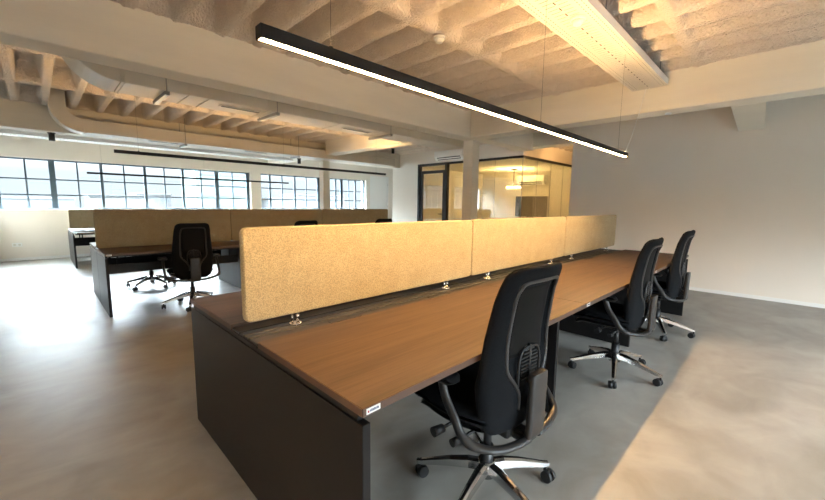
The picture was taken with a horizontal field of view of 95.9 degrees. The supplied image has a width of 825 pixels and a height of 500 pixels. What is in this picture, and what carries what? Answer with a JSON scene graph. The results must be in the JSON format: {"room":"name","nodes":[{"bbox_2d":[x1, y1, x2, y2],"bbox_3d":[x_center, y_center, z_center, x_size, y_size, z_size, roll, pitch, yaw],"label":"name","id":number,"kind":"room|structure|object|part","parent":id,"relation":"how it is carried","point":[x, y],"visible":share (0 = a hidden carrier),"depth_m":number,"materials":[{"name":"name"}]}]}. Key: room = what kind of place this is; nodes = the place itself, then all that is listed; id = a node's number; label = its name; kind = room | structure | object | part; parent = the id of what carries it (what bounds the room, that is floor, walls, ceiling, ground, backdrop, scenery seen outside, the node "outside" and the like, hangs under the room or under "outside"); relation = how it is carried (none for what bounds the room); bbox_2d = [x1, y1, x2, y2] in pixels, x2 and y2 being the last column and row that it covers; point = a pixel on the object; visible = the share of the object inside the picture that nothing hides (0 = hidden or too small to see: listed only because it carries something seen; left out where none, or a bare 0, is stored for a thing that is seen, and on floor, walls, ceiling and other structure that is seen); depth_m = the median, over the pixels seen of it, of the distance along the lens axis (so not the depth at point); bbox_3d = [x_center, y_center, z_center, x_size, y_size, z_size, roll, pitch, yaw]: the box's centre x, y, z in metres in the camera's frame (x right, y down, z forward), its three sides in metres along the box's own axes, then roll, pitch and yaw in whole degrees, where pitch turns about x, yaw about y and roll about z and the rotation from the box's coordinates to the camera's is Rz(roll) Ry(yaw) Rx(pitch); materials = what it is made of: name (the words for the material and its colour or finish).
{"room":"open-plan office","nodes":[
{"label":"open-plan office","id":0,"kind":"room"},
{"bbox_2d":[0,135,392,258],"bbox_3d":[-4.237,-1.887,11.989,0.300,3.300,12.420,8,10,44],"label":"wall","id":1,"kind":"structure","parent":0,"point":[40,233],"depth_m":8.43,"materials":[{"name":"white paint"}]},
{"bbox_2d":[12,243,21,246],"bbox_3d":[-8.344,-0.109,7.852,0.014,0.080,0.150,8,10,44],"label":"wall socket","id":2,"kind":"object","parent":1,"relation":"attached to","point":[13,244],"visible":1,"depth_m":7.85,"materials":[{"name":"white paint"}]},
{"bbox_2d":[1,253,90,261],"bbox_3d":[-5.099,-0.159,11.127,0.012,0.060,9.720,8,10,44],"label":"baseboard","id":3,"kind":"structure","parent":1,"relation":"attached to","point":[88,254],"depth_m":8.13,"materials":[{"name":"white paint"}]},
{"bbox_2d":[0,156,249,210],"bbox_3d":[-6.716,-1.565,9.411,0.180,1.110,5.160,8,10,44],"label":"window","id":4,"kind":"structure","parent":1,"relation":"in","point":[51,168],"depth_m":8.88,"materials":[{"name":"grey metal"}]},
{"bbox_3d":[-6.701,-1.026,9.456,0.120,0.030,5.160,8,10,44],"label":"sill","id":5,"kind":"part","parent":4,"relation":"part of","materials":[{"name":"white paint"}]},
{"bbox_2d":[261,174,319,208],"bbox_3d":[-3.940,-1.871,12.176,0.180,1.110,2.120,8,10,44],"label":"window","id":6,"kind":"structure","parent":1,"relation":"in","point":[269,188],"depth_m":12.27,"materials":[{"name":"grey metal"}]},
{"bbox_2d":[330,178,363,208],"bbox_3d":[-2.436,-2.037,13.675,0.180,1.110,1.740,8,10,44],"label":"window","id":7,"kind":"structure","parent":1,"relation":"in","point":[335,200],"depth_m":13.65,"materials":[{"name":"grey metal"}]},
{"bbox_2d":[370,176,387,208],"bbox_3d":[-1.332,-1.720,14.777,0.139,2.360,0.940,8,10,44],"label":"door","id":8,"kind":"structure","parent":1,"relation":"in","point":[378,185],"depth_m":14.69,"materials":[{"name":"white paint"}]},
{"bbox_2d":[0,256,824,499],"bbox_3d":[1.271,0.577,6.520,16.220,0.120,12.720,8,10,44],"label":"floor","id":9,"kind":"structure","parent":0,"point":[94,405],"depth_m":2.34,"materials":[{"name":"concrete"}]},
{"bbox_2d":[67,228,169,268],"bbox_3d":[-5.249,-0.246,9.264,1.614,0.676,4.802,8,10,44],"label":"desk","id":10,"kind":"object","parent":9,"relation":"on","point":[73,242],"visible":0.21,"depth_m":7.42,"materials":[{"name":"brown wood"}]},
{"bbox_3d":[-7.223,-0.075,7.873,0.799,0.626,0.028,8,10,44],"label":"panel","id":11,"kind":"part","parent":10,"relation":"part of","materials":[{"name":"black laminate"}]},
{"bbox_3d":[-6.649,0.002,7.305,0.799,0.626,0.028,8,10,44],"label":"panel","id":12,"kind":"part","parent":10,"relation":"part of","materials":[{"name":"black laminate"}]},
{"bbox_2d":[68,210,93,229],"bbox_3d":[-6.388,-0.661,8.087,0.055,0.430,1.594,8,10,44],"label":"divider","id":13,"kind":"object","parent":10,"relation":"on","point":[77,218],"visible":0.41,"depth_m":7.64,"materials":[{"name":"beige fabric"}]},
{"bbox_2d":[75,235,94,245],"bbox_3d":[-6.378,-0.289,8.119,0.710,0.240,1.500,8,10,44],"label":"cable tray","id":14,"kind":"object","parent":10,"relation":"on","point":[85,241],"depth_m":7.47,"materials":[{"name":"black metal"}]},
{"bbox_2d":[125,254,176,290],"bbox_3d":[-3.974,0.037,5.629,0.653,1.040,0.674,8,10,44],"label":"office chair","id":15,"kind":"object","parent":9,"relation":"on","point":[151,277],"visible":0.07,"depth_m":5.61,"materials":[{"name":"grey plastic"}]},
{"bbox_2d":[89,240,240,317],"bbox_3d":[-2.223,0.137,6.333,1.614,0.706,4.802,8,10,44],"label":"desk","id":16,"kind":"object","parent":9,"relation":"on","point":[229,251],"visible":0.32,"depth_m":4.78,"materials":[{"name":"brown wood"}]},
{"bbox_3d":[-4.197,0.308,4.942,0.799,0.656,0.028,8,10,44],"label":"panel","id":17,"kind":"part","parent":16,"relation":"part of","materials":[{"name":"black laminate"}]},
{"bbox_3d":[-3.623,0.385,4.374,0.799,0.656,0.028,8,10,44],"label":"panel","id":18,"kind":"part","parent":16,"relation":"part of","materials":[{"name":"black laminate"}]},
{"bbox_2d":[93,209,230,247],"bbox_3d":[-3.361,-0.322,5.151,0.040,0.487,1.594,8,10,44],"label":"divider","id":19,"kind":"object","parent":16,"relation":"on","point":[113,228],"visible":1,"depth_m":4.96,"materials":[{"name":"beige fabric"}]},
{"bbox_3d":[-2.220,-0.176,6.295,1.550,0.024,4.788,8,10,44],"label":"support frame","id":20,"kind":"part","parent":16,"relation":"part of","materials":[{"name":"black metal"}]},
{"bbox_2d":[107,249,237,273],"bbox_3d":[-3.352,0.079,5.186,0.710,0.240,1.500,8,10,44],"label":"cable tray","id":21,"kind":"object","parent":16,"relation":"on","point":[116,265],"depth_m":5.06,"materials":[{"name":"black metal"}]},
{"bbox_3d":[-2.789,0.224,5.774,1.310,0.656,0.028,8,10,44],"label":"leg panel","id":22,"kind":"part","parent":16,"relation":"part of","materials":[{"name":"black laminate"}]},
{"bbox_2d":[230,209,321,240],"bbox_3d":[-2.231,-0.447,6.276,0.040,0.487,1.594,8,10,44],"label":"divider","id":23,"kind":"object","parent":16,"relation":"on","point":[239,218],"visible":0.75,"depth_m":6.10,"materials":[{"name":"beige fabric"}]},
{"bbox_2d":[322,209,387,224],"bbox_3d":[-1.101,-0.571,7.402,0.040,0.487,1.594,8,10,44],"label":"divider","id":24,"kind":"object","parent":16,"relation":"on","point":[329,216],"visible":0.53,"depth_m":7.28,"materials":[{"name":"beige fabric"}]},
{"bbox_2d":[157,223,220,311],"bbox_3d":[-2.759,0.176,4.623,0.669,1.039,0.663,-6,9,-42],"label":"office chair","id":25,"kind":"object","parent":9,"relation":"on","point":[192,254],"visible":0.98,"depth_m":4.45,"materials":[{"name":"black fabric"}]},
{"bbox_3d":[-2.799,0.251,4.389,0.371,0.265,0.137,1,7,-1],"label":"armrest","id":26,"kind":"part","parent":25,"relation":"part of","materials":[{"name":"grey plastic"}]},
{"bbox_3d":[-2.795,0.258,4.680,0.490,0.082,0.480,-6,9,-42],"label":"seat","id":27,"kind":"part","parent":25,"relation":"part of","materials":[{"name":"black fabric"}]},
{"bbox_3d":[-2.635,0.012,4.474,0.450,0.675,0.158,-6,9,-42],"label":"backrest","id":28,"kind":"part","parent":25,"relation":"part of","materials":[{"name":"black fabric"}]},
{"bbox_3d":[-2.619,-0.109,4.444,0.243,0.288,0.053,-6,9,-42],"label":"net panel","id":29,"kind":"part","parent":25,"relation":"part of","materials":[{"name":"black fabric"}]},
{"bbox_3d":[-2.609,-0.014,4.443,0.294,0.526,0.077,-6,9,-42],"label":"frame","id":30,"kind":"part","parent":25,"relation":"part of","materials":[{"name":"grey plastic"}]},
{"bbox_3d":[-2.507,0.222,4.650,0.137,0.265,0.371,2,7,7],"label":"armrest","id":31,"kind":"part","parent":25,"relation":"part of","materials":[{"name":"grey plastic"}]},
{"bbox_2d":[294,220,317,225],"bbox_3d":[-1.674,0.068,5.610,0.648,1.039,0.660,8,10,44],"label":"office chair","id":32,"kind":"object","parent":9,"relation":"on","point":[310,222],"visible":0.09,"depth_m":5.37,"materials":[{"name":"black fabric"}]},
{"bbox_2d":[319,161,329,209],"bbox_3d":[-2.331,-1.150,9.916,0.200,2.390,0.200,8,10,44],"label":"trim column","id":33,"kind":"structure","parent":9,"relation":"on","point":[324,176],"depth_m":9.78,"materials":[{"name":"paint"}]},
{"bbox_2d":[375,218,391,222],"bbox_3d":[-0.652,-0.051,6.684,0.651,1.039,0.667,8,10,44],"label":"office chair","id":34,"kind":"object","parent":9,"relation":"on","point":[390,219],"visible":0.08,"depth_m":6.41,"materials":[{"name":"black fabric"}]},
{"bbox_2d":[190,248,688,499],"bbox_3d":[0.986,0.534,3.304,1.614,0.736,4.802,8,10,44],"label":"desk","id":35,"kind":"object","parent":9,"relation":"on","point":[287,405],"visible":0.67,"depth_m":1.58,"materials":[{"name":"brown wood"}]},
{"bbox_3d":[0.990,0.206,3.264,1.550,0.024,4.788,8,10,44],"label":"support frame","id":36,"kind":"part","parent":35,"relation":"part of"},
{"bbox_3d":[-0.700,0.744,1.629,1.610,0.686,0.028,8,10,44],"label":"panel","id":37,"kind":"part","parent":35,"relation":"part of","materials":[{"name":"black laminate"}]},
{"bbox_2d":[239,220,471,324],"bbox_3d":[-0.151,0.075,2.121,0.055,0.460,1.594,8,10,44],"label":"divider","id":38,"kind":"object","parent":35,"relation":"on","point":[286,270],"visible":1,"depth_m":1.88,"materials":[{"name":"beige fabric"}]},
{"bbox_3d":[-0.551,0.319,1.751,0.055,0.055,0.055,8,10,44],"label":"mounting post","id":39,"kind":"part","parent":38,"relation":"part of","materials":[{"name":"silver metal"}]},
{"bbox_3d":[0.226,0.234,2.525,0.055,0.055,0.055,8,10,44],"label":"mounting post","id":40,"kind":"part","parent":38,"relation":"part of","materials":[{"name":"silver metal"}]},
{"bbox_2d":[470,217,565,278],"bbox_3d":[0.979,-0.050,3.247,0.055,0.460,1.594,8,10,44],"label":"divider","id":41,"kind":"object","parent":35,"relation":"on","point":[497,244],"visible":0.81,"depth_m":3.08,"materials":[{"name":"beige fabric"}]},
{"bbox_3d":[0.420,0.621,2.745,1.310,0.686,0.028,8,10,44],"label":"leg panel","id":42,"kind":"part","parent":35,"relation":"part of","materials":[{"name":"black laminate"}]},
{"bbox_2d":[563,215,616,258],"bbox_3d":[2.109,-0.174,4.373,0.055,0.460,1.594,8,10,44],"label":"divider","id":43,"kind":"object","parent":35,"relation":"on","point":[582,233],"visible":0.88,"depth_m":4.24,"materials":[{"name":"beige fabric"}]},
{"bbox_3d":[1.550,0.496,3.871,1.310,0.686,0.028,8,10,44],"label":"leg panel","id":44,"kind":"part","parent":35,"relation":"part of","materials":[{"name":"black laminate"}]},
{"bbox_3d":[2.671,0.373,4.987,1.610,0.686,0.028,8,10,44],"label":"panel","id":45,"kind":"part","parent":35,"relation":"part of","materials":[{"name":"black laminate"}]},
{"bbox_2d":[462,140,479,219],"bbox_3d":[1.010,-0.699,6.583,0.200,2.390,0.200,8,10,44],"label":"trim column","id":46,"kind":"structure","parent":9,"relation":"on","point":[471,147],"depth_m":6.45,"materials":[{"name":"paint"}]},
{"bbox_2d":[415,262,561,499],"bbox_3d":[0.344,0.567,1.609,0.674,1.074,0.655,-5,9,-41],"label":"office chair","id":47,"kind":"object","parent":9,"relation":"on","point":[504,393],"visible":0.92,"depth_m":1.43,"materials":[{"name":"black fabric"}]},
{"bbox_3d":[0.289,0.630,1.677,0.490,0.082,0.480,-5,9,-41],"label":"seat","id":48,"kind":"part","parent":47,"relation":"part of","materials":[{"name":"black fabric"}]},
{"bbox_3d":[0.190,0.732,1.529,0.218,0.052,0.122,-5,9,-41],"label":"lever","id":49,"kind":"part","parent":47,"relation":"part of","materials":[{"name":"black plastic"}]},
{"bbox_3d":[0.280,0.623,1.386,0.371,0.265,0.137,1,7,0],"label":"armrest","id":50,"kind":"part","parent":47,"relation":"part of","materials":[{"name":"grey plastic"}]},
{"bbox_3d":[0.446,0.385,1.469,0.450,0.675,0.158,-5,9,-41],"label":"backrest","id":51,"kind":"part","parent":47,"relation":"part of","materials":[{"name":"black fabric"}]},
{"bbox_3d":[0.461,0.264,1.438,0.243,0.288,0.053,-5,9,-41],"label":"net panel","id":52,"kind":"part","parent":47,"relation":"part of","materials":[{"name":"black fabric"}]},
{"bbox_3d":[0.471,0.359,1.437,0.294,0.526,0.077,-5,9,-41],"label":"frame","id":53,"kind":"part","parent":47,"relation":"part of","materials":[{"name":"grey plastic"}]},
{"bbox_3d":[0.576,0.595,1.642,0.137,0.265,0.371,2,7,8],"label":"armrest","id":54,"kind":"part","parent":47,"relation":"part of","materials":[{"name":"grey plastic"}]},
{"bbox_2d":[448,155,571,217],"bbox_3d":[2.978,-1.216,10.747,2.259,2.448,3.479,8,10,44],"label":"glass wall","id":55,"kind":"structure","parent":9,"relation":"on","point":[520,156],"depth_m":9.23,"materials":[{"name":"grey"}]},
{"bbox_2d":[417,162,449,220],"bbox_3d":[0.561,-1.241,10.709,1.111,2.448,0.144,8,10,44],"label":"door frame","id":56,"kind":"structure","parent":55,"relation":"in","point":[420,189],"depth_m":10.48,"materials":[{"name":"black metal"}]},
{"bbox_3d":[0.572,-1.149,10.733,0.945,2.240,0.050,8,10,44],"label":"door","id":57,"kind":"part","parent":56,"relation":"part of","materials":[{"name":"clear glass"}]},
{"bbox_3d":[1.764,-2.274,9.418,2.200,0.053,0.060,8,10,44],"label":"rail","id":58,"kind":"part","parent":55,"relation":"part of","materials":[{"name":"black metal"}]},
{"bbox_3d":[3.771,-2.300,9.831,0.059,0.053,3.479,8,10,44],"label":"rail","id":59,"kind":"part","parent":55,"relation":"part of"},
{"bbox_2d":[568,237,663,388],"bbox_3d":[1.593,0.430,2.853,0.656,1.074,0.674,8,10,44],"label":"office chair","id":60,"kind":"object","parent":9,"relation":"on","point":[627,318],"visible":0.91,"depth_m":2.69,"materials":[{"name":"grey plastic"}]},
{"bbox_3d":[1.535,0.493,2.919,0.480,0.082,0.490,8,10,44],"label":"seat","id":61,"kind":"part","parent":60,"relation":"part of","materials":[{"name":"black fabric"}]},
{"bbox_3d":[1.448,0.596,2.765,0.122,0.052,0.218,8,10,44],"label":"lever","id":62,"kind":"part","parent":60,"relation":"part of","materials":[{"name":"black plastic"}]},
{"bbox_3d":[1.547,0.486,2.628,0.371,0.265,0.137,0,7,-4],"label":"armrest","id":63,"kind":"part","parent":60,"relation":"part of","materials":[{"name":"grey plastic"}]},
{"bbox_3d":[1.704,0.246,2.722,0.158,0.675,0.450,8,10,44],"label":"backrest","id":64,"kind":"part","parent":60,"relation":"part of","materials":[{"name":"black fabric"}]},
{"bbox_3d":[1.720,0.125,2.693,0.053,0.288,0.243,8,10,44],"label":"net panel","id":65,"kind":"part","parent":60,"relation":"part of","materials":[{"name":"black fabric"}]},
{"bbox_3d":[1.732,0.220,2.692,0.077,0.526,0.294,8,10,44],"label":"frame","id":66,"kind":"part","parent":60,"relation":"part of","materials":[{"name":"grey plastic"}]},
{"bbox_2d":[644,230,695,341],"bbox_3d":[2.559,0.323,3.826,0.637,1.074,0.668,8,10,44],"label":"office chair","id":67,"kind":"object","parent":9,"relation":"on","point":[669,290],"visible":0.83,"depth_m":3.63,"materials":[{"name":"black fabric"}]},
{"bbox_3d":[2.499,0.386,3.887,0.480,0.082,0.490,8,10,44],"label":"seat","id":68,"kind":"part","parent":67,"relation":"part of","materials":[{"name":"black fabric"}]},
{"bbox_3d":[2.511,0.379,3.595,0.371,0.265,0.137,0,7,-4],"label":"armrest","id":69,"kind":"part","parent":67,"relation":"part of","materials":[{"name":"grey plastic"}]},
{"bbox_3d":[2.788,0.348,3.872,0.137,0.265,0.371,1,7,4],"label":"armrest","id":70,"kind":"part","parent":67,"relation":"part of","materials":[{"name":"grey plastic"}]},
{"bbox_3d":[2.669,0.139,3.689,0.158,0.675,0.450,8,10,44],"label":"backrest","id":71,"kind":"part","parent":67,"relation":"part of","materials":[{"name":"black fabric"}]},
{"bbox_3d":[2.685,0.018,3.660,0.053,0.288,0.243,8,10,44],"label":"net panel","id":72,"kind":"part","parent":67,"relation":"part of","materials":[{"name":"black fabric"}]},
{"bbox_3d":[2.696,0.113,3.659,0.077,0.526,0.294,8,10,44],"label":"frame","id":73,"kind":"part","parent":67,"relation":"part of","materials":[{"name":"grey plastic"}]},
{"bbox_2d":[0,0,824,154],"bbox_3d":[1.344,-2.503,6.177,16.220,0.522,12.620,8,10,44],"label":"ceiling","id":74,"kind":"structure","parent":0,"point":[492,52],"depth_m":3.50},
{"bbox_2d":[0,129,292,161],"bbox_3d":[-5.430,-2.457,8.391,0.356,0.400,5.680,8,10,44],"label":"tray","id":75,"kind":"object","parent":74,"relation":"hanging from","point":[7,132],"visible":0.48,"depth_m":7.81,"materials":[{"name":"white metal"}]},
{"bbox_2d":[87,151,288,183],"bbox_3d":[-5.162,-2.237,9.191,0.038,0.984,4.430,8,10,44],"label":"pendant lamp","id":76,"kind":"object","parent":74,"relation":"hanging from","point":[102,173],"visible":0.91,"depth_m":8.86,"materials":[{"name":"grey metal"}]},
{"bbox_2d":[0,98,399,168],"bbox_3d":[-2.298,-2.690,9.741,0.300,0.710,12.120,8,10,44],"label":"beam","id":77,"kind":"structure","parent":74,"relation":"attached to","point":[14,115],"depth_m":6.63,"materials":[{"name":"paint"}]},
{"bbox_2d":[47,132,55,140],"bbox_3d":[-5.961,-1.870,6.147,0.100,0.130,0.100,8,10,44],"label":"ceiling spotlight","id":78,"kind":"object","parent":77,"relation":"attached to","point":[51,136],"visible":1,"depth_m":6.12,"materials":[{"name":"black metal"}]},
{"bbox_2d":[47,88,394,166],"bbox_3d":[-3.172,-2.454,8.374,0.400,0.665,7.215,8,10,44],"label":"ventilation duct","id":79,"kind":"object","parent":74,"relation":"hanging from","point":[56,106],"visible":0.94,"depth_m":7.02,"materials":[{"name":"metal"}]},
{"bbox_2d":[147,140,179,143],"bbox_3d":[-4.611,-2.000,6.895,0.080,0.009,0.500,8,10,44],"label":"grille","id":80,"kind":"object","parent":79,"relation":"attached to","point":[147,140],"depth_m":6.86,"materials":[{"name":"metal"}]},
{"bbox_3d":[-4.418,-2.238,7.144,0.400,0.505,0.040,8,10,44],"label":"support rail","id":81,"kind":"part","parent":79,"relation":"part of","materials":[{"name":"grey"}]},
{"bbox_3d":[-2.779,-2.418,8.776,0.400,0.505,0.040,8,10,44],"label":"support rail","id":82,"kind":"part","parent":79,"relation":"part of","materials":[{"name":"grey"}]},
{"bbox_2d":[0,0,478,140],"bbox_3d":[-1.069,-2.001,4.263,0.280,0.710,6.040,8,10,44],"label":"beam","id":83,"kind":"structure","parent":74,"relation":"attached to","point":[103,32],"depth_m":3.31,"materials":[{"name":"paint"}]},
{"bbox_2d":[114,96,385,174],"bbox_3d":[-2.122,-1.843,6.105,0.038,0.939,4.430,8,10,44],"label":"pendant lamp","id":84,"kind":"object","parent":74,"relation":"hanging from","point":[115,150],"visible":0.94,"depth_m":5.57,"materials":[{"name":"grey metal"}]},
{"bbox_2d":[61,56,463,149],"bbox_3d":[-1.148,-2.026,5.178,0.540,0.685,5.520,8,10,44],"label":"ventilation duct","id":85,"kind":"object","parent":74,"relation":"hanging from","point":[108,78],"visible":0.59,"depth_m":4.18,"materials":[{"name":"metal"}]},
{"bbox_3d":[-2.569,-1.790,3.774,0.540,0.525,0.040,8,10,44],"label":"support rail","id":86,"kind":"part","parent":85,"relation":"part of","materials":[{"name":"grey metal"}]},
{"bbox_2d":[218,104,261,113],"bbox_3d":[-1.985,-1.629,4.300,0.080,0.009,0.460,8,10,44],"label":"grille","id":87,"kind":"object","parent":85,"relation":"attached to","point":[220,105],"depth_m":4.27,"materials":[{"name":"metal"}]},
{"bbox_3d":[-1.778,-1.877,4.562,0.540,0.525,0.040,8,10,44],"label":"support rail","id":88,"kind":"part","parent":85,"relation":"part of","materials":[{"name":"grey metal"}]},
{"bbox_2d":[341,127,371,132],"bbox_3d":[-0.820,-1.757,5.461,0.080,0.009,0.500,8,10,44],"label":"grille","id":89,"kind":"object","parent":85,"relation":"attached to","point":[348,128],"depth_m":5.43,"materials":[{"name":"metal"}]},
{"bbox_3d":[-0.507,-2.018,5.828,0.540,0.525,0.040,8,10,44],"label":"support rail","id":90,"kind":"part","parent":85,"relation":"part of","materials":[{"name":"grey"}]},
{"bbox_2d":[268,159,302,163],"bbox_3d":[-3.433,-2.857,10.620,2.570,0.620,0.300,8,10,44],"label":"beam","id":91,"kind":"structure","parent":74,"relation":"attached to","point":[294,160],"depth_m":11.09,"materials":[{"name":"paint"}]},
{"bbox_2d":[325,135,412,155],"bbox_3d":[-0.892,-2.517,8.107,3.230,0.620,0.300,8,10,44],"label":"beam","id":92,"kind":"structure","parent":74,"relation":"attached to","point":[355,143],"depth_m":8.31,"materials":[{"name":"paint"}]},
{"bbox_2d":[434,34,444,43],"bbox_3d":[0.241,-1.882,3.331,0.104,0.050,0.104,8,10,44],"label":"smoke detector","id":93,"kind":"object","parent":74,"relation":"attached to","point":[439,38],"visible":1,"depth_m":3.30,"materials":[{"name":"white paint"}]},
{"bbox_2d":[477,133,533,150],"bbox_3d":[1.735,-2.327,7.053,0.280,0.675,1.896,8,10,44],"label":"beam","id":94,"kind":"structure","parent":74,"relation":"attached to","point":[523,142],"depth_m":7.19,"materials":[{"name":"paint"}]},
{"bbox_2d":[506,128,573,150],"bbox_3d":[2.635,-2.409,7.588,1.450,0.620,0.300,8,10,44],"label":"beam","id":95,"kind":"structure","parent":74,"relation":"attached to","point":[540,140],"depth_m":7.37,"materials":[{"name":"paint"}]},
{"bbox_2d":[513,0,668,91],"bbox_3d":[0.733,-1.736,2.284,0.356,0.188,5.680,8,10,44],"label":"tray","id":96,"kind":"object","parent":74,"relation":"hanging from","point":[600,37],"visible":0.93,"depth_m":3.04,"materials":[{"name":"white metal"}]},
{"bbox_2d":[255,0,627,156],"bbox_3d":[0.815,-1.200,2.304,0.038,0.878,3.580,8,10,44],"label":"pendant lamp","id":97,"kind":"object","parent":96,"relation":"hanging from","point":[267,34],"visible":1,"depth_m":1.47,"materials":[{"name":"black metal"}]},
{"bbox_2d":[570,14,585,26],"bbox_3d":[1.201,-1.661,2.704,0.104,0.050,0.104,8,10,44],"label":"smoke detector","id":98,"kind":"object","parent":96,"relation":"attached to","point":[576,20],"visible":1,"depth_m":2.67,"materials":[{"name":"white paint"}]},
{"bbox_2d":[625,88,646,151],"bbox_3d":[2.373,-1.401,3.938,0.006,0.838,1.021,6,9,38],"label":"power cord","id":99,"kind":"object","parent":96,"relation":"hanging from","point":[646,88],"visible":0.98,"depth_m":3.95,"materials":[{"name":"white paint"}]},
{"bbox_2d":[470,39,824,139],"bbox_3d":[3.885,-1.831,3.387,7.990,0.710,0.300,8,10,44],"label":"beam","id":100,"kind":"structure","parent":74,"relation":"attached to","point":[795,71],"depth_m":4.08,"materials":[{"name":"paint"}]},
{"bbox_2d":[731,102,766,131],"bbox_3d":[4.184,-1.972,4.563,0.280,0.710,1.808,7,10,43],"label":"beam","id":101,"kind":"structure","parent":74,"relation":"attached to","point":[747,117],"depth_m":4.47,"materials":[{"name":"paint"}]},
{"bbox_2d":[392,144,572,221],"bbox_3d":[2.189,-1.544,11.489,4.480,2.900,3.500,8,10,44],"label":"wall","id":102,"kind":"structure","parent":0,"point":[405,178],"depth_m":11.43,"materials":[{"name":"white paint"}]},
{"bbox_2d":[434,148,463,160],"bbox_3d":[1.012,-2.518,9.903,0.950,0.250,0.240,8,10,44],"label":"air conditioner","id":103,"kind":"object","parent":102,"relation":"attached to","point":[454,154],"visible":0.92,"depth_m":9.80,"materials":[{"name":"white paint"}]},
{"bbox_2d":[437,155,460,159],"bbox_3d":[0.957,-2.437,9.858,0.779,0.069,0.061,8,10,44],"label":"outlet","id":104,"kind":"object","parent":103,"relation":"attached to","point":[439,157],"depth_m":9.85,"materials":[{"name":"white plastic"}]},
{"bbox_2d":[423,158,571,173],"bbox_3d":[2.243,-2.517,11.412,4.240,0.050,3.380,8,10,44],"label":"ceiling","id":105,"kind":"structure","parent":0,"point":[502,166],"depth_m":10.76,"materials":[{"name":"white paint"}]},
{"bbox_2d":[505,169,520,188],"bbox_3d":[3.109,-2.183,11.419,0.500,0.592,0.500,8,10,44],"label":"pendant lamp","id":106,"kind":"object","parent":105,"relation":"hanging from","point":[513,187],"visible":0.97,"depth_m":11.34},
{"bbox_2d":[482,169,571,218],"bbox_3d":[3.098,-1.949,13.232,8.930,3.300,0.300,8,10,44],"label":"wall","id":107,"kind":"structure","parent":0,"point":[503,199],"depth_m":12.57,"materials":[{"name":"beige paint"}]},
{"bbox_2d":[515,196,547,217],"bbox_3d":[3.889,-1.416,12.212,1.100,0.690,0.100,8,10,44],"label":"television","id":108,"kind":"object","parent":107,"relation":"attached to","point":[527,203],"visible":0.95,"depth_m":12.15,"materials":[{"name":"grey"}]},
{"bbox_2d":[517,174,546,185],"bbox_3d":[3.857,-2.260,12.065,0.940,0.320,0.220,8,10,44],"label":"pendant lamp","id":109,"kind":"object","parent":107,"relation":"attached to","point":[527,179],"visible":1,"depth_m":11.95,"materials":[{"name":"white paint"}]},
{"bbox_2d":[519,181,541,184],"bbox_3d":[3.805,-2.160,12.026,0.771,0.086,0.057,8,10,44],"label":"outlet","id":110,"kind":"object","parent":109,"relation":"attached to","point":[523,182],"depth_m":12.02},
{"bbox_2d":[569,94,824,304],"bbox_3d":[5.707,-0.849,4.548,7.450,3.300,0.160,8,10,44],"label":"wall","id":111,"kind":"structure","parent":0,"point":[753,201],"depth_m":5.54,"materials":[{"name":"white paint"}]},
{"bbox_2d":[689,287,824,307],"bbox_3d":[5.520,0.757,4.791,7.150,0.050,0.012,8,10,44],"label":"baseboard","id":112,"kind":"structure","parent":111,"relation":"attached to","point":[690,288],"depth_m":5.32,"materials":[{"name":"white paint"}]},
{"label":"outside","id":113,"kind":"structure","parent":0,"visible":0},
{"bbox_3d":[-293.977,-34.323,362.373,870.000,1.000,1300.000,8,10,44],"label":"ground","id":114,"kind":"structure","parent":113,"visible":0},
{"bbox_2d":[1,196,75,206],"bbox_3d":[-111.200,-8.701,110.665,14.600,14.100,16.600,8,10,44],"label":"office building","id":115,"kind":"structure","parent":114,"relation":"on","point":[7,201],"depth_m":104.84,"materials":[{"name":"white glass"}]},
{"bbox_2d":[83,194,153,207],"bbox_3d":[-85.033,-8.473,108.583,14.600,14.800,14.600,8,10,44],"label":"office building","id":116,"kind":"structure","parent":114,"relation":"on","point":[91,201],"depth_m":102.67,"materials":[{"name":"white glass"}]},
{"bbox_2d":[129,193,171,207],"bbox_3d":[-97.076,-12.976,138.652,14.600,16.100,10.600,8,10,44],"label":"office building","id":117,"kind":"structure","parent":114,"relation":"on","point":[158,202],"depth_m":134.17,"materials":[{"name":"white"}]},
{"bbox_2d":[180,170,245,207],"bbox_3d":[-71.566,-17.184,138.161,18.600,25.200,20.600,8,10,44],"label":"office building","id":118,"kind":"structure","parent":114,"relation":"on","point":[190,191],"depth_m":129.79,"materials":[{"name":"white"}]},
{"bbox_2d":[262,197,312,207],"bbox_3d":[-51.842,-13.364,150.051,16.600,15.200,16.600,8,10,44],"label":"office building","id":119,"kind":"structure","parent":114,"relation":"on","point":[265,203],"depth_m":142.83,"materials":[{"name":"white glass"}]},
{"bbox_2d":[280,194,344,207],"bbox_3d":[-46.909,-17.442,175.914,16.600,17.100,24.600,8,10,44],"label":"office building","id":120,"kind":"structure","parent":114,"relation":"on","point":[314,201],"depth_m":167.43,"materials":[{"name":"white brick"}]}
]}

